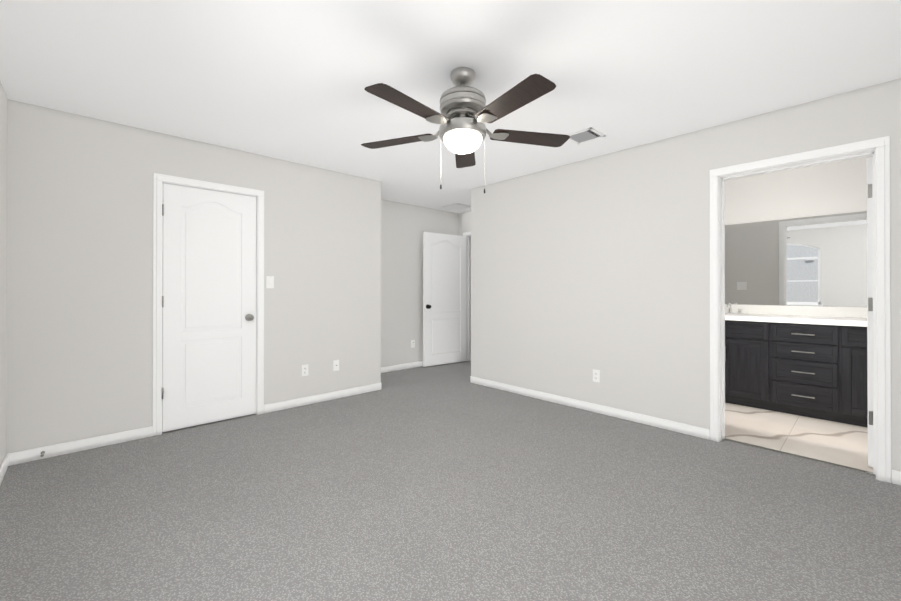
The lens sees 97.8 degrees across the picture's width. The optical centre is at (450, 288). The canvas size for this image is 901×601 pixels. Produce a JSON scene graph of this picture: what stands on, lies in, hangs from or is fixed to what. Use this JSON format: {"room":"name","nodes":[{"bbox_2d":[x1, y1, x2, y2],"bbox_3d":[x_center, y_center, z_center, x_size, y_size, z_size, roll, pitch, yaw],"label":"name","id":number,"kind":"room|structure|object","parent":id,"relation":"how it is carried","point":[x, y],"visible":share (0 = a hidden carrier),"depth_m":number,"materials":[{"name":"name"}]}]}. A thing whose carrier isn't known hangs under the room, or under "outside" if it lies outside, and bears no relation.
{"room":"empty bedroom","nodes":[
{"label":"empty bedroom","id":0,"kind":"room"},
{"bbox_2d":[0,81,7,465],"bbox_3d":[-1.716,-0.044,1.221,0.110,2.430,5.430,0,0,-43],"label":"wall","id":1,"kind":"structure","parent":0,"point":[3,222],"depth_m":2.49,"materials":[{"name":"white paint"}]},
{"bbox_2d":[0,453,11,484],"bbox_3d":[-1.374,1.129,0.941,0.013,0.082,4.560,0,0,-43],"label":"baseboard","id":2,"kind":"structure","parent":1,"relation":"attached to","point":[7,461],"depth_m":2.49,"materials":[{"name":"white wood"}]},
{"bbox_2d":[6,99,380,453],"bbox_3d":[-1.914,-0.036,3.639,2.910,2.430,0.110,0,0,-43],"label":"wall","id":3,"kind":"structure","parent":0,"point":[79,359],"depth_m":3.02,"materials":[{"name":"white paint"}]},
{"bbox_2d":[12,426,152,464],"bbox_3d":[-2.639,1.136,2.869,0.745,0.082,0.017,0,0,-43],"label":"baseboard","id":4,"kind":"structure","parent":3,"relation":"attached to","point":[19,457],"depth_m":2.84,"materials":[{"name":"white wood"}]},
{"bbox_2d":[152,173,263,435],"bbox_3d":[-2.099,0.130,3.456,0.840,2.097,0.127,0,0,-43],"label":"door frame","id":5,"kind":"structure","parent":3,"relation":"attached to","point":[159,180],"depth_m":3.19,"materials":[{"name":"white wood"}]},
{"bbox_2d":[162,183,255,431],"bbox_3d":[-2.060,0.158,3.408,0.716,2.018,0.106,0,0,-43],"label":"closet door","id":6,"kind":"structure","parent":3,"relation":"in","point":[209,316],"depth_m":3.40,"materials":[{"name":"white wood"}]},
{"bbox_2d":[266,276,273,287],"bbox_3d":[-1.715,-0.056,3.742,0.070,0.115,0.013,0,0,-43],"label":"light switch","id":7,"kind":"object","parent":3,"relation":"attached to","point":[269,281],"visible":1,"depth_m":3.74,"materials":[{"name":"white plastic"}]},
{"bbox_2d":[302,364,307,375],"bbox_3d":[-1.469,0.829,3.973,0.070,0.115,0.009,0,0,-43],"label":"electrical outlet","id":8,"kind":"object","parent":3,"relation":"attached to","point":[305,370],"visible":1,"depth_m":3.97,"materials":[{"name":"white plastic"}]},
{"bbox_2d":[264,383,380,413],"bbox_3d":[-1.280,1.140,4.149,1.308,0.082,0.017,0,0,-43],"label":"baseboard","id":9,"kind":"structure","parent":3,"relation":"attached to","point":[287,404],"depth_m":4.07,"materials":[{"name":"white wood"}]},
{"bbox_2d":[333,360,338,370],"bbox_3d":[-1.221,0.825,4.205,0.070,0.115,0.009,0,0,-43],"label":"jack","id":10,"kind":"object","parent":3,"relation":"attached to","point":[335,365],"visible":1,"depth_m":4.20,"materials":[{"name":"white plastic"}]},
{"bbox_2d":[381,199,457,366],"bbox_3d":[-1.329,-0.030,5.230,5.940,2.430,0.110,0,0,-43],"label":"wall","id":11,"kind":"structure","parent":0,"point":[404,226],"depth_m":5.76,"materials":[{"name":"white paint"}]},
{"bbox_2d":[381,361,422,372],"bbox_3d":[-0.596,1.146,5.826,2.010,0.082,0.017,0,0,-43],"label":"baseboard","id":12,"kind":"structure","parent":11,"relation":"attached to","point":[420,363],"depth_m":5.71,"materials":[{"name":"white wood"}]},
{"bbox_2d":[411,340,414,347],"bbox_3d":[-0.559,0.829,5.868,0.070,0.115,0.009,0,0,-43],"label":"outlet","id":13,"kind":"object","parent":11,"relation":"attached to","point":[412,343],"visible":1,"depth_m":5.86,"materials":[{"name":"white plastic"}]},
{"bbox_2d":[0,361,900,600],"bbox_3d":[0.448,1.203,3.170,5.940,0.050,5.540,0,0,-43],"label":"floor carpet","id":14,"kind":"object","parent":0,"point":[447,482],"visible":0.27,"depth_m":2.06,"materials":[{"name":"grey carpet"}]},
{"bbox_2d":[0,0,900,212],"bbox_3d":[0.488,-1.302,3.216,6.050,0.100,5.540,0,0,-43],"label":"ceiling","id":15,"kind":"structure","parent":0,"point":[289,80],"depth_m":2.24,"materials":[{"name":"white paint"}]},
{"bbox_2d":[443,203,470,209],"bbox_3d":[0.114,-1.238,5.991,0.360,0.009,0.360,0,0,-43],"label":"ceiling vent","id":16,"kind":"object","parent":15,"relation":"in","point":[457,206],"visible":0.85,"depth_m":5.95,"materials":[{"name":"white metal"}]},
{"bbox_2d":[361,67,569,192],"bbox_3d":[0.062,-0.905,2.264,1.280,0.700,1.293,0,0,-43],"label":"ceiling fan","id":17,"kind":"object","parent":15,"relation":"hanging from","point":[464,116],"visible":1,"depth_m":2.20,"materials":[{"name":"brown wood"}]},
{"bbox_2d":[568,127,605,143],"bbox_3d":[1.101,-1.248,3.235,0.250,0.009,0.250,0,0,-43],"label":"ceiling vent","id":18,"kind":"object","parent":15,"relation":"in","point":[585,135],"visible":0.81,"depth_m":3.22,"materials":[{"name":"white metal"}]},
{"bbox_2d":[458,211,470,235],"bbox_3d":[0.596,-0.027,6.109,0.110,2.430,1.240,0,0,-43],"label":"wall","id":19,"kind":"structure","parent":0,"point":[464,222],"depth_m":6.42,"materials":[{"name":"white paint"}]},
{"bbox_2d":[423,232,465,366],"bbox_3d":[-0.097,0.167,6.148,0.820,2.018,0.190,0,0,-43],"label":"entry door","id":20,"kind":"structure","parent":19,"relation":"in","point":[444,298],"depth_m":6.09,"materials":[{"name":"white wood"}]},
{"bbox_2d":[463,232,470,360],"bbox_3d":[0.572,0.140,6.134,0.142,2.097,0.946,0,0,-43],"label":"door frame","id":21,"kind":"structure","parent":19,"relation":"attached to","point":[468,295],"depth_m":6.42,"materials":[{"name":"white wood"}]},
{"bbox_2d":[471,78,900,482],"bbox_3d":[1.711,-0.036,3.508,0.160,2.430,4.080,0,0,-43],"label":"wall","id":22,"kind":"structure","parent":0,"point":[581,270],"depth_m":3.51,"materials":[{"name":"white paint"}]},
{"bbox_2d":[470,376,709,439],"bbox_3d":[1.130,1.140,3.998,0.013,0.082,2.589,0,0,-43],"label":"baseboard","id":23,"kind":"structure","parent":22,"relation":"attached to","point":[692,430],"depth_m":3.66,"materials":[{"name":"white wood"}]},
{"bbox_2d":[593,369,599,382],"bbox_3d":[1.383,0.833,3.732,0.009,0.115,0.070,0,0,-43],"label":"outlet","id":24,"kind":"object","parent":22,"relation":"attached to","point":[596,375],"visible":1,"depth_m":3.73,"materials":[{"name":"white plastic"}]},
{"bbox_2d":[722,438,875,475],"bbox_3d":[2.400,1.174,2.772,0.035,0.008,0.811,0,0,-43],"label":"trim","id":25,"kind":"structure","parent":22,"relation":"attached to","point":[815,460],"depth_m":2.72,"materials":[{"name":"wood"}]},
{"bbox_2d":[710,136,890,482],"bbox_3d":[2.399,0.128,2.774,0.192,2.097,0.937,0,0,-43],"label":"door frame","id":26,"kind":"structure","parent":22,"relation":"attached to","point":[877,150],"depth_m":2.48,"materials":[{"name":"white wood"}]},
{"bbox_2d":[867,157,872,466],"bbox_3d":[3.079,0.155,2.779,0.813,2.018,0.182,0,0,-43],"label":"bathroom door","id":27,"kind":"structure","parent":22,"relation":"in","point":[869,313],"depth_m":2.57,"materials":[{"name":"white wood"}]},
{"bbox_2d":[892,470,900,485],"bbox_3d":[2.840,1.133,2.174,0.013,0.082,0.535,0,0,-43],"label":"baseboard","id":28,"kind":"structure","parent":22,"relation":"attached to","point":[896,475],"depth_m":2.35,"materials":[{"name":"white wood"}]},
{"bbox_2d":[725,156,871,306],"bbox_3d":[2.615,-0.030,5.205,0.220,2.430,5.320,0,0,-43],"label":"wall","id":29,"kind":"structure","parent":0,"point":[837,187],"depth_m":4.03,"materials":[{"name":"white paint"}]},
{"bbox_2d":[725,211,866,306],"bbox_3d":[3.637,-0.271,3.951,0.006,0.898,2.050,0,0,-43],"label":"vanity mirror","id":30,"kind":"object","parent":29,"relation":"attached to","point":[814,261],"visible":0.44,"depth_m":4.02,"materials":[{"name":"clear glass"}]},
{"bbox_2d":[725,302,866,317],"bbox_3d":[3.630,0.230,3.943,0.021,0.100,2.080,0,0,-43],"label":"backsplash","id":31,"kind":"structure","parent":29,"relation":"attached to","point":[834,312],"depth_m":4.00,"materials":[{"name":"white stone"}]},
{"bbox_2d":[725,403,872,471],"bbox_3d":[2.412,1.206,4.086,1.820,0.050,4.190,0,0,-43],"label":"floor","id":32,"kind":"structure","parent":0,"point":[843,444],"depth_m":3.17,"materials":[{"name":"beige tile"}]},
{"bbox_2d":[725,322,756,407],"bbox_3d":[2.981,0.753,4.210,0.598,0.858,0.770,0,0,-43],"label":"base cabinet","id":33,"kind":"object","parent":32,"relation":"on","point":[740,337],"depth_m":3.90,"materials":[{"name":"black wood"}]},
{"bbox_2d":[757,322,836,421],"bbox_3d":[3.405,0.751,3.758,0.598,0.858,0.610,0,0,-43],"label":"base cabinet","id":34,"kind":"object","parent":32,"relation":"on","point":[808,361],"depth_m":3.59,"materials":[{"name":"black wood"}]},
{"bbox_2d":[725,314,866,325],"bbox_3d":[3.414,0.298,3.740,0.614,0.048,2.080,0,0,-43],"label":"countertop","id":35,"kind":"structure","parent":34,"relation":"on","point":[801,319],"depth_m":3.67,"materials":[{"name":"white stone"}]},
{"bbox_2d":[837,326,867,426],"bbox_3d":[3.843,0.750,3.291,0.598,0.858,0.810,0,0,-43],"label":"base cabinet","id":36,"kind":"object","parent":32,"relation":"on","point":[852,402],"depth_m":3.34,"materials":[{"name":"black wood"}]}
]}

